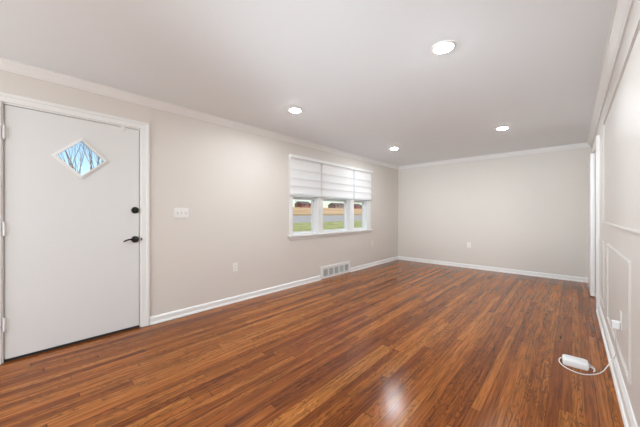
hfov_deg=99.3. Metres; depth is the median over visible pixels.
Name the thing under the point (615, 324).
cable
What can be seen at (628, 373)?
trim
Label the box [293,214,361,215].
verge
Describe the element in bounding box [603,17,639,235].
trim
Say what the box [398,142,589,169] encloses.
trim
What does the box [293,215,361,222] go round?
road
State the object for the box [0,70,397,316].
wall
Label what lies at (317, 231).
window
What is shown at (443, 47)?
recessed light
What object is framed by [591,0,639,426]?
wall
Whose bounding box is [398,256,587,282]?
baseboard
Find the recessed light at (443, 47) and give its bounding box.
[431,40,455,54]
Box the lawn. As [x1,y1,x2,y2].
[293,221,361,231]
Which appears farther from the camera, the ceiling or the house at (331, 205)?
the house at (331, 205)
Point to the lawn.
(305, 226)
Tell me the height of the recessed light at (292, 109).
0.015 m
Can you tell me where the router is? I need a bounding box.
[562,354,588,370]
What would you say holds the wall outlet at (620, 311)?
attached to the wall at (622, 124)
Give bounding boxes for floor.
[0,259,623,426]
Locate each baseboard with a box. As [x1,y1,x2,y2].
[149,275,320,324]
[350,256,397,271]
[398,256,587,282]
[596,302,637,426]
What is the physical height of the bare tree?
6.229 m
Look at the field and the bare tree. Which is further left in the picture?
the bare tree
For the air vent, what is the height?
0.216 m
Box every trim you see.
[0,57,398,169]
[0,92,148,363]
[4,325,139,362]
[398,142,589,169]
[587,0,633,146]
[591,135,599,309]
[599,239,604,307]
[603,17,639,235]
[607,243,630,384]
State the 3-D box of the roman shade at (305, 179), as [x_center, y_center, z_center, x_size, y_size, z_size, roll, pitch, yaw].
[-0.227,-0.583,4.574,0.025,0.607,0.722,0,0,43]
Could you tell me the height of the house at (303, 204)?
4.980 m
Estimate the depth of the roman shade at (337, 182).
5.17 m
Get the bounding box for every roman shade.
[290,158,321,197]
[322,164,353,199]
[354,170,371,200]
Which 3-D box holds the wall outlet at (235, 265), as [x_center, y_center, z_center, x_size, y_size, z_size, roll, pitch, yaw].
[-1.131,0.714,3.629,0.008,0.116,0.072,0,0,43]
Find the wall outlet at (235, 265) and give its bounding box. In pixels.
[233,262,237,271]
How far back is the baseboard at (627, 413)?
1.84 m
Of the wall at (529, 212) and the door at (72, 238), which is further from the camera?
the wall at (529, 212)
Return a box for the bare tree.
[58,142,102,172]
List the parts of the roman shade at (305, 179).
rail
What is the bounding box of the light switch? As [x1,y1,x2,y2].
[174,208,188,217]
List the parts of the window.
sash, sash, sash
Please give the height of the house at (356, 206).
4.980 m
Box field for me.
[293,207,361,213]
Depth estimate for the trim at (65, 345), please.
2.43 m
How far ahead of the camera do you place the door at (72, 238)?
2.42 m
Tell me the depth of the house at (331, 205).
220.08 m
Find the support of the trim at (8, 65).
attached to the wall at (233, 183)
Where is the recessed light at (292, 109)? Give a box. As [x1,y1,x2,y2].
[288,107,301,112]
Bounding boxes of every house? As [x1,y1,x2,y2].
[295,201,310,207]
[328,203,343,207]
[354,204,361,208]
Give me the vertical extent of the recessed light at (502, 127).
0.015 m
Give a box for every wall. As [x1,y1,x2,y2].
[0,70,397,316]
[398,147,590,277]
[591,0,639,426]
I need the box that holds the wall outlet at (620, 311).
[620,311,621,330]
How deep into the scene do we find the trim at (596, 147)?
3.29 m
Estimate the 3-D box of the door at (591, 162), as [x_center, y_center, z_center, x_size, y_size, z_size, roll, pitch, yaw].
[4.091,0.160,4.098,0.046,2.023,0.696,0,0,43]
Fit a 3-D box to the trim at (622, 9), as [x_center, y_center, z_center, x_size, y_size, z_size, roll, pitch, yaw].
[1.491,-1.170,1.297,0.062,0.074,9.130,0,0,43]
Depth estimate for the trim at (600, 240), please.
2.83 m
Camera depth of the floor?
2.13 m
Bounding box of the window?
[287,154,372,239]
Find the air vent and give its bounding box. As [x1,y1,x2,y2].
[321,261,349,278]
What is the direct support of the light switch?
attached to the wall at (233, 183)
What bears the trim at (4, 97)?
attached to the wall at (233, 183)
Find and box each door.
[2,105,138,359]
[588,153,594,295]
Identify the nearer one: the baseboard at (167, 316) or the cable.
the cable
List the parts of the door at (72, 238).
diamond frame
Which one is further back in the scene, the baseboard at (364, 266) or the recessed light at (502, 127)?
the baseboard at (364, 266)
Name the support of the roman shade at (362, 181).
attached to the window
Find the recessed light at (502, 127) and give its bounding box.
[495,126,509,129]
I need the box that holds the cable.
[558,320,619,374]
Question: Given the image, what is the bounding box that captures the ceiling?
[0,0,615,165]

